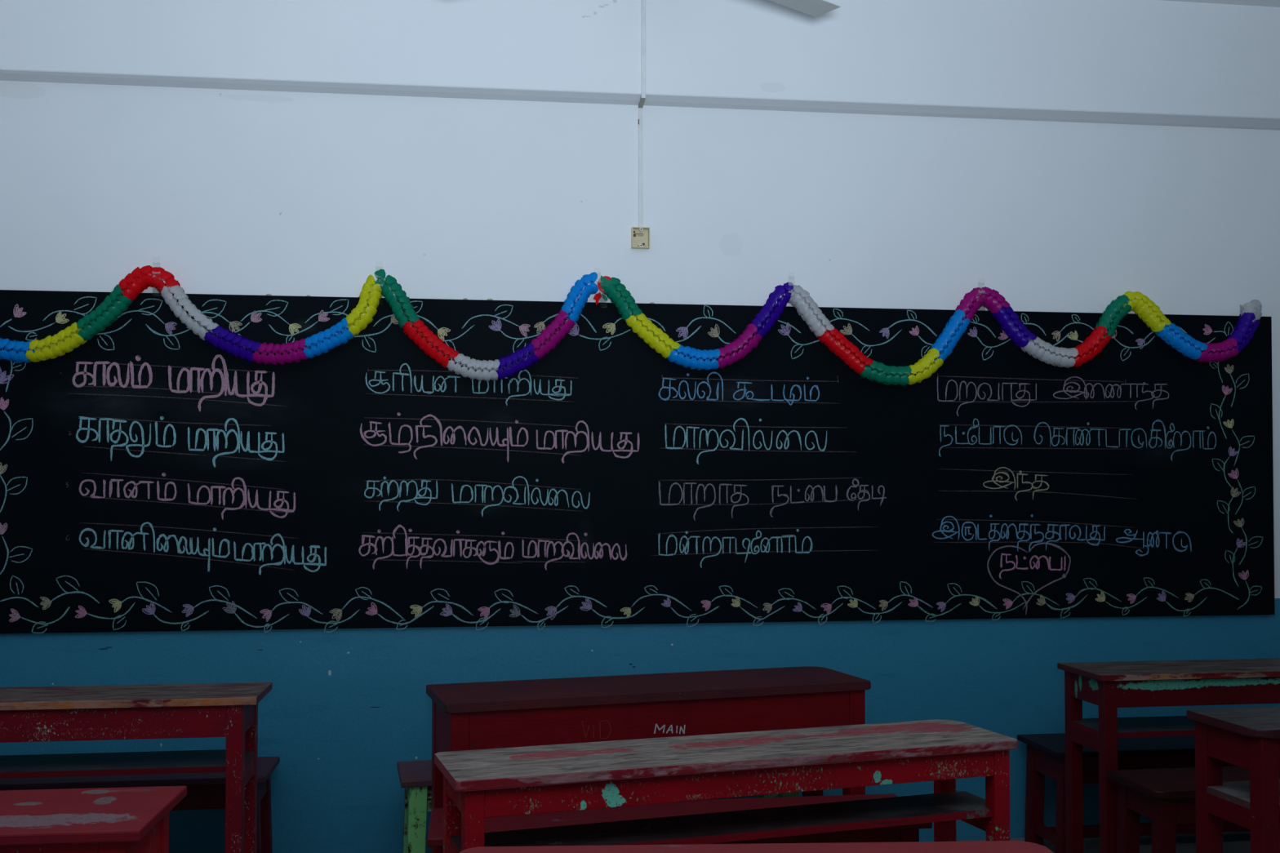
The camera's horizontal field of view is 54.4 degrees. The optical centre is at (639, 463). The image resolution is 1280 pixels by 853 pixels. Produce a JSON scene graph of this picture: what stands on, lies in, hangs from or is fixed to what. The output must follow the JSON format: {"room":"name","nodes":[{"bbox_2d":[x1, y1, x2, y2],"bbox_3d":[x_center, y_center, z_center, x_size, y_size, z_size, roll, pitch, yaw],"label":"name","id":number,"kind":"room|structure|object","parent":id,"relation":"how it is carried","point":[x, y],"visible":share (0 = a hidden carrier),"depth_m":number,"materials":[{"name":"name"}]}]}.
{"room":"classroom","nodes":[
{"label":"classroom","id":0,"kind":"room"},
{"bbox_2d":[0,80,1279,852],"bbox_3d":[0.340,-0.183,4.787,8.400,3.280,0.120,0,-1,-8],"label":"wall","id":1,"kind":"structure","parent":0,"point":[223,191],"depth_m":4.66,"materials":[{"name":"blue paint"}]},
{"bbox_2d":[0,289,1275,633],"bbox_3d":[-0.244,0.003,4.630,5.641,1.225,0.020,0,-1,-8],"label":"chalkboard","id":2,"kind":"object","parent":1,"relation":"attached to","point":[154,477],"visible":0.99,"depth_m":4.64,"materials":[{"name":"black paint"}]},
{"bbox_2d":[0,522,7,534],"bbox_3d":[-2.228,0.227,4.338,0.045,0.044,0.001,0,-1,-8],"label":"flower","id":3,"kind":"object","parent":2,"relation":"on","point":[3,526],"depth_m":4.34,"materials":[{"name":"pink paint"}]},
{"bbox_2d":[0,462,7,474],"bbox_3d":[-2.229,0.018,4.342,0.043,0.044,0.001,0,-1,-8],"label":"flower","id":4,"kind":"object","parent":2,"relation":"on","point":[3,466],"depth_m":4.34,"materials":[{"name":"beige paint"}]},
{"bbox_2d":[0,397,8,410],"bbox_3d":[-2.227,-0.209,4.347,0.044,0.046,0.001,0,-1,-8],"label":"flower","id":5,"kind":"object","parent":2,"relation":"on","point":[4,402],"depth_m":4.35,"materials":[{"name":"pink paint"}]},
{"bbox_2d":[0,367,13,383],"bbox_3d":[-2.221,-0.309,4.350,0.062,0.063,0.001,0,-1,-8],"label":"flower","id":6,"kind":"object","parent":2,"relation":"on","point":[6,374],"depth_m":4.35,"materials":[{"name":"purple paint"}]},
{"bbox_2d":[8,608,20,622],"bbox_3d":[-2.179,0.529,4.338,0.038,0.047,0.001,0,-1,-8],"label":"flower","id":7,"kind":"object","parent":2,"relation":"on","point":[14,614],"depth_m":4.34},
{"bbox_2d":[13,303,26,317],"bbox_3d":[-2.173,-0.535,4.362,0.044,0.048,0.001,0,-1,-8],"label":"flower","id":8,"kind":"object","parent":2,"relation":"on","point":[20,310],"depth_m":4.36,"materials":[{"name":"pink paint"}]},
{"bbox_2d":[40,596,52,609],"bbox_3d":[-2.078,0.489,4.353,0.040,0.046,0.001,0,-1,-8],"label":"flower","id":9,"kind":"object","parent":2,"relation":"on","point":[46,602],"depth_m":4.35,"materials":[{"name":"yellow paint"}]},
{"bbox_2d":[55,311,69,324],"bbox_3d":[-2.033,-0.514,4.381,0.046,0.044,0.001,0,-1,-8],"label":"flower","id":10,"kind":"object","parent":2,"relation":"on","point":[61,317],"depth_m":4.38,"materials":[{"name":"yellow paint"}]},
{"bbox_2d":[75,605,87,617],"bbox_3d":[-1.962,0.521,4.369,0.041,0.044,0.001,0,-1,-8],"label":"flower","id":11,"kind":"object","parent":2,"relation":"on","point":[81,611],"depth_m":4.37,"materials":[{"name":"pink paint"}]},
{"bbox_2d":[108,599,121,612],"bbox_3d":[-1.848,0.501,4.385,0.044,0.048,0.001,0,-1,-8],"label":"flower","id":12,"kind":"object","parent":2,"relation":"on","point":[114,605],"depth_m":4.39,"materials":[{"name":"yellow paint"}]},
{"bbox_2d":[142,601,155,614],"bbox_3d":[-1.737,0.511,4.400,0.047,0.047,0.001,0,-1,-8],"label":"flower","id":13,"kind":"object","parent":2,"relation":"on","point":[148,607],"depth_m":4.40,"materials":[{"name":"purple paint"}]},
{"bbox_2d":[164,321,177,334],"bbox_3d":[-1.671,-0.481,4.431,0.041,0.047,0.001,0,-1,-8],"label":"flower","id":14,"kind":"object","parent":2,"relation":"on","point":[171,327],"depth_m":4.43,"materials":[{"name":"purple paint"}]},
{"bbox_2d":[182,604,194,617],"bbox_3d":[-1.605,0.522,4.418,0.041,0.046,0.001,0,-1,-8],"label":"flower","id":15,"kind":"object","parent":2,"relation":"on","point":[188,610],"depth_m":4.42,"materials":[{"name":"purple paint"}]},
{"bbox_2d":[222,601,236,613],"bbox_3d":[-1.464,0.512,4.438,0.048,0.045,0.001,0,-1,-8],"label":"flower","id":16,"kind":"object","parent":2,"relation":"on","point":[228,607],"depth_m":4.44,"materials":[{"name":"paint"}]},
{"bbox_2d":[229,320,241,332],"bbox_3d":[-1.450,-0.489,4.462,0.045,0.045,0.001,0,-1,-8],"label":"flower","id":17,"kind":"object","parent":2,"relation":"on","point":[234,326],"depth_m":4.46,"materials":[{"name":"beige paint"}]},
{"bbox_2d":[250,311,262,322],"bbox_3d":[-1.378,-0.528,4.473,0.040,0.042,0.001,0,-1,-8],"label":"flower","id":18,"kind":"object","parent":2,"relation":"on","point":[255,316],"depth_m":4.47,"materials":[{"name":"pink paint"}]},
{"bbox_2d":[259,608,271,622],"bbox_3d":[-1.339,0.544,4.455,0.042,0.047,0.001,0,-1,-8],"label":"flower","id":19,"kind":"object","parent":2,"relation":"on","point":[265,615],"depth_m":4.46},
{"bbox_2d":[288,323,302,335],"bbox_3d":[-1.244,-0.484,4.491,0.045,0.044,0.001,0,-1,-8],"label":"flower","id":20,"kind":"object","parent":2,"relation":"on","point":[295,329],"depth_m":4.49,"materials":[{"name":"yellow paint"}]},
{"bbox_2d":[0,265,598,381],"bbox_3d":[-1.317,-0.507,4.439,2.344,0.408,0.081,0,-1,-8],"label":"garland","id":21,"kind":"object","parent":2,"relation":"hanging from","point":[129,288],"visible":1,"depth_m":4.43},
{"bbox_2d":[298,604,311,617],"bbox_3d":[-1.205,0.530,4.474,0.043,0.043,0.001,0,-1,-8],"label":"flower","id":22,"kind":"object","parent":2,"relation":"on","point":[304,611],"depth_m":4.47,"materials":[{"name":"purple paint"}]},
{"bbox_2d":[318,310,329,321],"bbox_3d":[-1.143,-0.535,4.506,0.042,0.042,0.001,0,-1,-8],"label":"flower","id":23,"kind":"object","parent":2,"relation":"on","point":[323,315],"depth_m":4.51,"materials":[{"name":"pink paint"}]},
{"bbox_2d":[329,608,342,622],"bbox_3d":[-1.097,0.547,4.489,0.045,0.048,0.001,0,-1,-8],"label":"flower","id":24,"kind":"object","parent":2,"relation":"on","point":[335,615],"depth_m":4.49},
{"bbox_2d":[365,602,377,615],"bbox_3d":[-0.972,0.527,4.507,0.043,0.048,0.001,0,-1,-8],"label":"flower","id":25,"kind":"object","parent":2,"relation":"on","point":[371,607],"depth_m":4.51,"materials":[{"name":"pink paint"}]},
{"bbox_2d":[391,315,398,324],"bbox_3d":[-0.889,-0.532,4.542,0.041,0.048,0.001,0,-1,-8],"label":"flower","id":26,"kind":"object","parent":2,"relation":"on","point":[393,321],"depth_m":4.54,"materials":[{"name":"beige paint"}]},
{"bbox_2d":[409,604,422,618],"bbox_3d":[-0.815,0.539,4.529,0.046,0.051,0.001,0,-1,-8],"label":"flower","id":27,"kind":"object","parent":2,"relation":"on","point":[415,611],"depth_m":4.53,"materials":[{"name":"yellow paint"}]},
{"bbox_2d":[437,327,450,341],"bbox_3d":[-0.719,-0.474,4.564,0.048,0.050,0.001,0,-1,-8],"label":"flower","id":28,"kind":"object","parent":2,"relation":"on","point":[443,333],"depth_m":4.56,"materials":[{"name":"yellow paint"}]},
{"bbox_2d":[440,604,452,616],"bbox_3d":[-0.707,0.535,4.544,0.045,0.047,0.001,0,-1,-8],"label":"flower","id":29,"kind":"object","parent":2,"relation":"on","point":[446,610],"depth_m":4.54,"materials":[{"name":"purple paint"}]},
{"bbox_2d":[477,606,489,618],"bbox_3d":[-0.573,0.548,4.562,0.045,0.046,0.001,0,-1,-8],"label":"flower","id":30,"kind":"object","parent":2,"relation":"on","point":[483,612],"depth_m":4.56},
{"bbox_2d":[488,319,502,330],"bbox_3d":[-0.534,-0.512,4.591,0.048,0.045,0.001,0,-1,-8],"label":"flower","id":31,"kind":"object","parent":2,"relation":"on","point":[494,324],"depth_m":4.59,"materials":[{"name":"purple paint"}]},
{"bbox_2d":[509,604,520,617],"bbox_3d":[-0.460,0.542,4.578,0.042,0.048,0.001,0,-1,-8],"label":"flower","id":32,"kind":"object","parent":2,"relation":"on","point":[514,610],"depth_m":4.58,"materials":[{"name":"paint"}]},
{"bbox_2d":[519,324,530,337],"bbox_3d":[-0.427,-0.492,4.606,0.042,0.049,0.001,0,-1,-8],"label":"flower","id":33,"kind":"object","parent":2,"relation":"on","point":[524,329],"depth_m":4.61,"materials":[{"name":"pink paint"}]},
{"bbox_2d":[533,321,545,333],"bbox_3d":[-0.372,-0.502,4.614,0.044,0.049,0.001,0,-1,-8],"label":"flower","id":34,"kind":"object","parent":2,"relation":"on","point":[539,326],"depth_m":4.61,"materials":[{"name":"beige paint"}]},
{"bbox_2d":[544,605,556,619],"bbox_3d":[-0.329,0.552,4.596,0.045,0.051,0.001,0,-1,-8],"label":"flower","id":35,"kind":"object","parent":2,"relation":"on","point":[550,611],"depth_m":4.60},
{"bbox_2d":[568,322,578,336],"bbox_3d":[-0.248,-0.501,4.631,0.044,0.052,0.001,0,-1,-8],"label":"flower","id":36,"kind":"object","parent":2,"relation":"on","point":[574,331],"depth_m":4.63,"materials":[{"name":"purple paint"}]},
{"bbox_2d":[579,597,591,610],"bbox_3d":[-0.201,0.521,4.615,0.046,0.051,0.001,0,-1,-8],"label":"flower","id":37,"kind":"object","parent":2,"relation":"on","point":[585,603],"depth_m":4.62,"materials":[{"name":"purple paint"}]},
{"bbox_2d":[602,323,615,334],"bbox_3d":[-0.116,-0.503,4.649,0.049,0.045,0.001,0,-1,-8],"label":"flower","id":38,"kind":"object","parent":2,"relation":"on","point":[607,328],"depth_m":4.65,"materials":[{"name":"yellow paint"}]},
{"bbox_2d":[620,607,631,616],"bbox_3d":[-0.053,0.556,4.635,0.042,0.040,0.001,0,-1,-8],"label":"flower","id":39,"kind":"object","parent":2,"relation":"on","point":[624,611],"depth_m":4.64,"materials":[{"name":"yellow paint"}]},
{"bbox_2d":[661,597,671,607],"bbox_3d":[0.097,0.518,4.657,0.037,0.038,0.001,0,-1,-8],"label":"flower","id":40,"kind":"object","parent":2,"relation":"on","point":[665,602],"depth_m":4.66,"materials":[{"name":"purple paint"}]},
{"bbox_2d":[675,326,688,338],"bbox_3d":[0.159,-0.492,4.688,0.047,0.047,0.001,0,-1,-8],"label":"flower","id":41,"kind":"object","parent":2,"relation":"on","point":[682,332],"depth_m":4.69,"materials":[{"name":"purple paint"}]},
{"bbox_2d":[701,600,711,611],"bbox_3d":[0.247,0.534,4.678,0.038,0.041,0.001,0,-1,-8],"label":"flower","id":42,"kind":"object","parent":2,"relation":"on","point":[705,604],"depth_m":4.68,"materials":[{"name":"pink paint"}]},
{"bbox_2d":[707,324,719,337],"bbox_3d":[0.279,-0.502,4.705,0.046,0.050,0.001,0,-1,-8],"label":"flower","id":43,"kind":"object","parent":2,"relation":"on","point":[713,330],"depth_m":4.70,"materials":[{"name":"beige paint"}]},
{"bbox_2d":[731,596,740,607],"bbox_3d":[0.361,0.521,4.694,0.036,0.041,0.001,0,-1,-8],"label":"flower","id":44,"kind":"object","parent":2,"relation":"on","point":[735,601],"depth_m":4.69,"materials":[{"name":"yellow paint"}]},
{"bbox_2d":[762,603,772,613],"bbox_3d":[0.482,0.547,4.710,0.037,0.038,0.001,0,-1,-8],"label":"flower","id":45,"kind":"object","parent":2,"relation":"on","point":[766,607],"depth_m":4.71,"materials":[{"name":"beige paint"}]},
{"bbox_2d":[777,322,791,335],"bbox_3d":[0.550,-0.513,4.743,0.050,0.050,0.001,0,-1,-8],"label":"flower","id":46,"kind":"object","parent":2,"relation":"on","point":[784,328],"depth_m":4.74,"materials":[{"name":"purple paint"}]},
{"bbox_2d":[792,602,802,612],"bbox_3d":[0.598,0.545,4.727,0.038,0.038,0.001,0,-1,-8],"label":"flower","id":47,"kind":"object","parent":2,"relation":"on","point":[797,606],"depth_m":4.73,"materials":[{"name":"purple paint"}]},
{"bbox_2d":[820,603,831,613],"bbox_3d":[0.709,0.553,4.742,0.043,0.042,0.001,0,-1,-8],"label":"flower","id":48,"kind":"object","parent":2,"relation":"on","point":[825,608],"depth_m":4.74,"materials":[{"name":"pink paint"}]},
{"bbox_2d":[840,323,852,334],"bbox_3d":[0.791,-0.516,4.777,0.049,0.046,0.001,0,-1,-8],"label":"flower","id":49,"kind":"object","parent":2,"relation":"on","point":[845,328],"depth_m":4.78,"materials":[{"name":"beige paint"}]},
{"bbox_2d":[847,599,857,607],"bbox_3d":[0.813,0.533,4.757,0.040,0.035,0.001,0,-1,-8],"label":"flower","id":50,"kind":"object","parent":2,"relation":"on","point":[851,602],"depth_m":4.76,"materials":[{"name":"yellow paint"}]},
{"bbox_2d":[879,600,888,610],"bbox_3d":[0.934,0.544,4.774,0.037,0.042,0.001,0,-1,-8],"label":"flower","id":51,"kind":"object","parent":2,"relation":"on","point":[883,604],"depth_m":4.77,"materials":[{"name":"beige paint"}]},
{"bbox_2d":[879,327,889,338],"bbox_3d":[0.942,-0.503,4.798,0.041,0.043,0.001,0,-1,-8],"label":"flower","id":52,"kind":"object","parent":2,"relation":"on","point":[884,332],"depth_m":4.80,"materials":[{"name":"purple paint"}]},
{"bbox_2d":[908,597,918,607],"bbox_3d":[1.051,0.534,4.790,0.041,0.036,0.001,0,-1,-8],"label":"flower","id":53,"kind":"object","parent":2,"relation":"on","point":[913,602],"depth_m":4.79,"materials":[{"name":"pink paint"}]},
{"bbox_2d":[909,325,919,335],"bbox_3d":[1.061,-0.514,4.814,0.041,0.039,0.001,0,-1,-8],"label":"flower","id":54,"kind":"object","parent":2,"relation":"on","point":[913,330],"depth_m":4.82,"materials":[{"name":"pink paint"}]},
{"bbox_2d":[593,275,1262,385],"bbox_3d":[1.157,-0.492,4.784,2.688,0.391,0.083,0,-1,-8],"label":"garland","id":55,"kind":"object","parent":2,"relation":"hanging from","point":[1150,313],"visible":1,"depth_m":4.75},
{"bbox_2d":[937,601,946,612],"bbox_3d":[1.162,0.554,4.806,0.040,0.040,0.001,0,-1,-8],"label":"flower","id":56,"kind":"object","parent":2,"relation":"on","point":[941,606],"depth_m":4.81,"materials":[{"name":"purple paint"}]},
{"bbox_2d":[967,326,977,337],"bbox_3d":[1.294,-0.513,4.847,0.040,0.041,0.001,0,-1,-8],"label":"flower","id":57,"kind":"object","parent":2,"relation":"on","point":[971,331],"depth_m":4.85,"materials":[{"name":"purple paint"}]},
{"bbox_2d":[968,596,979,605],"bbox_3d":[1.297,0.534,4.825,0.043,0.037,0.001,0,-1,-8],"label":"flower","id":58,"kind":"object","parent":2,"relation":"on","point":[973,601],"depth_m":4.82,"materials":[{"name":"yellow paint"}]},
{"bbox_2d":[998,328,1008,339],"bbox_3d":[1.420,-0.505,4.865,0.044,0.045,0.001,0,-1,-8],"label":"flower","id":59,"kind":"object","parent":2,"relation":"on","point":[1002,335],"depth_m":4.86,"materials":[{"name":"pink paint"}]},
{"bbox_2d":[1002,598,1013,608],"bbox_3d":[1.432,0.546,4.843,0.043,0.042,0.001,0,-1,-8],"label":"flower","id":60,"kind":"object","parent":2,"relation":"on","point":[1007,603],"depth_m":4.84,"materials":[{"name":"pink paint"}]},
{"bbox_2d":[1036,595,1045,605],"bbox_3d":[1.567,0.534,4.863,0.040,0.042,0.001,0,-1,-8],"label":"flower","id":61,"kind":"object","parent":2,"relation":"on","point":[1041,599],"depth_m":4.86,"materials":[{"name":"yellow paint"}]},
{"bbox_2d":[1051,330,1060,342],"bbox_3d":[1.637,-0.500,4.895,0.037,0.043,0.001,0,-1,-8],"label":"flower","id":62,"kind":"object","parent":2,"relation":"on","point":[1055,335],"depth_m":4.89,"materials":[{"name":"beige paint"}]},
{"bbox_2d":[1066,593,1075,604],"bbox_3d":[1.689,0.529,4.880,0.042,0.041,0.001,0,-1,-8],"label":"flower","id":63,"kind":"object","parent":2,"relation":"on","point":[1070,597],"depth_m":4.88,"materials":[{"name":"purple paint"}]},
{"bbox_2d":[1066,330,1078,340],"bbox_3d":[1.705,-0.505,4.905,0.046,0.040,0.001,0,-1,-8],"label":"flower","id":64,"kind":"object","parent":2,"relation":"on","point":[1071,335],"depth_m":4.91,"materials":[{"name":"yellow paint"}]},
{"bbox_2d":[1095,591,1105,601],"bbox_3d":[1.811,0.524,4.897,0.043,0.042,0.001,0,-1,-8],"label":"flower","id":65,"kind":"object","parent":2,"relation":"on","point":[1100,595],"depth_m":4.90,"materials":[{"name":"yellow paint"}]},
{"bbox_2d":[1126,593,1136,604],"bbox_3d":[1.941,0.534,4.915,0.043,0.040,0.001,0,-1,-8],"label":"flower","id":66,"kind":"object","parent":2,"relation":"on","point":[1131,597],"depth_m":4.91,"materials":[{"name":"paint"}]},
{"bbox_2d":[1135,338,1145,349],"bbox_3d":[1.987,-0.475,4.944,0.040,0.043,0.001,0,-1,-8],"label":"flower","id":67,"kind":"object","parent":2,"relation":"on","point":[1140,343],"depth_m":4.94,"materials":[{"name":"purple paint"}]},
{"bbox_2d":[1156,591,1165,601],"bbox_3d":[2.066,0.526,4.933,0.040,0.043,0.001,0,-1,-8],"label":"flower","id":68,"kind":"object","parent":2,"relation":"on","point":[1161,595],"depth_m":4.93,"materials":[{"name":"purple paint"}]},
{"bbox_2d":[1184,592,1194,602],"bbox_3d":[2.185,0.533,4.949,0.042,0.037,0.001,0,-1,-8],"label":"flower","id":69,"kind":"object","parent":2,"relation":"on","point":[1188,597],"depth_m":4.95,"materials":[{"name":"yellow paint"}]},
{"bbox_2d":[1202,324,1212,334],"bbox_3d":[2.273,-0.537,4.985,0.043,0.043,0.001,0,-1,-8],"label":"flower","id":70,"kind":"object","parent":2,"relation":"on","point":[1206,328],"depth_m":4.98,"materials":[{"name":"pink paint"}]},
{"bbox_2d":[1222,385,1232,395],"bbox_3d":[2.355,-0.294,4.991,0.045,0.041,0.001,0,-1,-8],"label":"flower","id":71,"kind":"object","parent":2,"relation":"on","point":[1226,389],"depth_m":4.99,"materials":[{"name":"pink paint"}]},
{"bbox_2d":[1222,418,1234,428],"bbox_3d":[2.359,-0.160,4.989,0.047,0.038,0.001,0,-1,-8],"label":"flower","id":72,"kind":"object","parent":2,"relation":"on","point":[1227,423],"depth_m":4.99,"materials":[{"name":"yellow paint"}]},
{"bbox_2d":[1224,364,1233,373],"bbox_3d":[2.364,-0.380,4.994,0.041,0.039,0.001,0,-1,-8],"label":"flower","id":73,"kind":"object","parent":2,"relation":"on","point":[1228,369],"depth_m":4.99,"materials":[{"name":"beige paint"}]},
{"bbox_2d":[1227,468,1239,479],"bbox_3d":[2.378,0.041,4.987,0.047,0.044,0.001,0,-1,-8],"label":"flower","id":74,"kind":"object","parent":2,"relation":"on","point":[1233,473],"depth_m":4.99,"materials":[{"name":"pink paint"}]},
{"bbox_2d":[1228,446,1238,456],"bbox_3d":[2.378,-0.049,4.989,0.042,0.040,0.001,0,-1,-8],"label":"flower","id":75,"kind":"object","parent":2,"relation":"on","point":[1233,451],"depth_m":4.99,"materials":[{"name":"purple paint"}]},
{"bbox_2d":[1231,487,1240,497],"bbox_3d":[2.387,0.115,4.987,0.044,0.041,0.001,0,-1,-8],"label":"flower","id":76,"kind":"object","parent":2,"relation":"on","point":[1235,491],"depth_m":4.99,"materials":[{"name":"yellow paint"}]},
{"bbox_2d":[1233,518,1244,527],"bbox_3d":[2.399,0.237,4.986,0.048,0.037,0.001,0,-1,-8],"label":"flower","id":77,"kind":"object","parent":2,"relation":"on","point":[1237,522],"depth_m":4.99,"materials":[{"name":"yellow paint"}]},
{"bbox_2d":[1236,538,1246,547],"bbox_3d":[2.409,0.318,4.985,0.044,0.038,0.001,0,-1,-8],"label":"flower","id":78,"kind":"object","parent":2,"relation":"on","point":[1241,543],"depth_m":4.99,"materials":[{"name":"purple paint"}]},
{"bbox_2d":[1238,569,1248,580],"bbox_3d":[2.417,0.447,4.984,0.046,0.041,0.001,0,-1,-8],"label":"flower","id":79,"kind":"object","parent":2,"relation":"on","point":[1243,575],"depth_m":4.98,"materials":[{"name":"pink paint"}]},
{"bbox_2d":[0,0,1279,129],"bbox_3d":[0.356,-1.581,4.704,8.400,0.488,0.110,0,-1,-8],"label":"trim","id":80,"kind":"structure","parent":1,"relation":"attached to","point":[1135,62],"depth_m":4.63,"materials":[{"name":"white paint"}]},
{"bbox_2d":[631,226,649,248],"bbox_3d":[0.002,-0.848,4.679,0.067,0.077,0.030,0,-1,-8],"label":"switch box","id":81,"kind":"object","parent":1,"relation":"attached to","point":[640,236],"visible":1,"depth_m":4.69,"materials":[{"name":"plastic"}]},
{"bbox_2d":[638,0,645,226],"bbox_3d":[0.007,-1.357,4.645,0.017,0.939,0.121,0,-1,-7],"label":"cable trunking","id":82,"kind":"object","parent":1,"relation":"attached to","point":[642,98],"visible":1,"depth_m":4.68,"materials":[{"name":"plastic"}]},
{"bbox_2d":[955,831,1250,852],"bbox_3d":[0.791,1.437,1.533,8.400,0.100,6.620,0,-1,-8],"label":"floor","id":83,"kind":"structure","parent":0,"point":[1233,842],"depth_m":4.77,"materials":[{"name":"red"}]},
{"bbox_2d":[0,786,186,852],"bbox_3d":[-1.608,1.034,2.332,1.380,0.740,0.345,0,-1,-6],"label":"school desk","id":84,"kind":"object","parent":83,"relation":"on","point":[132,820],"visible":1,"depth_m":2.35,"materials":[{"name":"red paint"}]},
{"bbox_2d":[0,682,272,852],"bbox_3d":[-1.842,1.065,3.742,1.380,0.740,0.297,0,-1,-8],"label":"school desk","id":85,"kind":"object","parent":83,"relation":"on","point":[229,711],"visible":1,"depth_m":3.69,"materials":[{"name":"red wood"}]},
{"bbox_2d":[0,749,254,778],"bbox_3d":[-1.842,0.911,3.746,1.292,0.018,0.248,0,-1,-8],"label":"shelf","id":86,"kind":"object","parent":85,"relation":"attached to","point":[159,762],"depth_m":3.73,"materials":[{"name":"red wood"}]},
{"bbox_2d":[0,756,279,852],"bbox_3d":[-1.955,1.239,4.160,1.410,0.410,0.318,0,-1,-8],"label":"bench","id":87,"kind":"object","parent":83,"relation":"on","point":[205,791],"visible":0.43,"depth_m":4.09,"materials":[{"name":"red paint"}]},
{"bbox_2d":[396,760,799,852],"bbox_3d":[-0.130,1.243,4.344,1.400,0.410,0.305,0,-1,-14],"label":"bench","id":88,"kind":"object","parent":83,"relation":"on","point":[415,776],"visible":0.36,"depth_m":4.07,"materials":[{"name":"green wood"}]},
{"bbox_2d":[426,666,871,852],"bbox_3d":[0.034,1.069,3.956,1.372,0.740,0.380,0,-1,-18],"label":"school desk","id":89,"kind":"object","parent":83,"relation":"on","point":[485,715],"visible":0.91,"depth_m":3.83,"materials":[{"name":"red paint"}]},
{"bbox_2d":[426,793,932,852],"bbox_3d":[0.104,1.207,3.486,1.370,0.445,0.315,0,-1,-7],"label":"bench","id":90,"kind":"object","parent":83,"relation":"on","point":[910,833],"visible":0.38,"depth_m":3.45,"materials":[{"name":"red paint"}]},
{"bbox_2d":[434,720,1017,852],"bbox_3d":[0.225,1.048,2.977,1.390,0.740,0.307,0,-1,-18],"label":"school desk","id":91,"kind":"object","parent":83,"relation":"on","point":[478,784],"visible":1,"depth_m":2.90,"materials":[{"name":"red paint"}]},
{"bbox_2d":[449,791,991,852],"bbox_3d":[0.236,0.856,2.947,1.346,0.018,0.185,0,-1,-18],"label":"shelf","id":92,"kind":"object","parent":91,"relation":"attached to","point":[811,819],"depth_m":2.93,"materials":[{"name":"red wood"}]},
{"bbox_2d":[459,840,1053,852],"bbox_3d":[0.214,1.050,2.139,1.070,0.700,0.310,0,-1,-2],"label":"school desk","id":93,"kind":"object","parent":83,"relation":"on","point":[987,846],"visible":1,"depth_m":2.27,"materials":[{"name":"red paint"}]},
{"bbox_2d":[1017,733,1279,852],"bbox_3d":[2.170,1.252,4.738,1.390,0.410,0.340,0,-1,-8],"label":"bench","id":94,"kind":"object","parent":83,"relation":"on","point":[1046,753],"visible":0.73,"depth_m":4.62,"materials":[{"name":"red paint"}]},
{"bbox_2d":[1057,657,1279,852],"bbox_3d":[2.196,1.079,4.375,1.390,0.740,0.305,0,-1,-8],"label":"school desk","id":95,"kind":"object","parent":83,"relation":"on","point":[1108,686],"visible":0.99,"depth_m":4.22,"materials":[{"name":"red wood"}]},
{"bbox_2d":[1071,715,1195,737],"bbox_3d":[2.196,0.914,4.379,1.346,0.018,0.256,0,-1,-8],"label":"shelf","id":96,"kind":"object","parent":95,"relation":"attached to","point":[1167,726],"depth_m":4.26,"materials":[{"name":"red wood"}]},
{"bbox_2d":[1106,766,1279,852],"bbox_3d":[2.241,1.226,4.049,1.380,0.430,0.300,0,-1,-8],"label":"bench","id":97,"kind":"object","parent":83,"relation":"on","point":[1166,797],"visible":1,"depth_m":3.95,"materials":[{"name":"red wood"}]},
{"bbox_2d":[1186,706,1279,852],"bbox_3d":[2.231,1.058,3.445,1.380,0.740,0.310,0,-1,-10],"label":"school desk","id":98,"kind":"object","parent":83,"relation":"on","point":[1246,738],"visible":1,"depth_m":3.33,"materials":[{"name":"red paint"}]},
{"bbox_2d":[1207,779,1279,812],"bbox_3d":[2.231,0.897,3.448,1.332,0.018,0.258,0,-1,-10],"label":"shelf","id":99,"kind":"object","parent":98,"relation":"attached to","point":[1235,796],"depth_m":3.34,"materials":[{"name":"red wood"}]},
{"bbox_2d":[1164,0,1279,7],"bbox_3d":[0.791,-1.952,1.607,8.400,0.120,6.620,0,-1,-8],"label":"ceiling","id":100,"kind":"structure","parent":0,"point":[1251,2],"depth_m":4.91,"materials":[{"name":"white paint"}]},
{"bbox_2d":[769,0,840,17],"bbox_3d":[0.061,-1.648,3.415,1.302,0.410,1.148,0,-1,-8],"label":"ceiling fan","id":101,"kind":"object","parent":100,"relation":"hanging from","point":[815,8],"visible":1,"depth_m":3.96,"materials":[{"name":"grey metal"}]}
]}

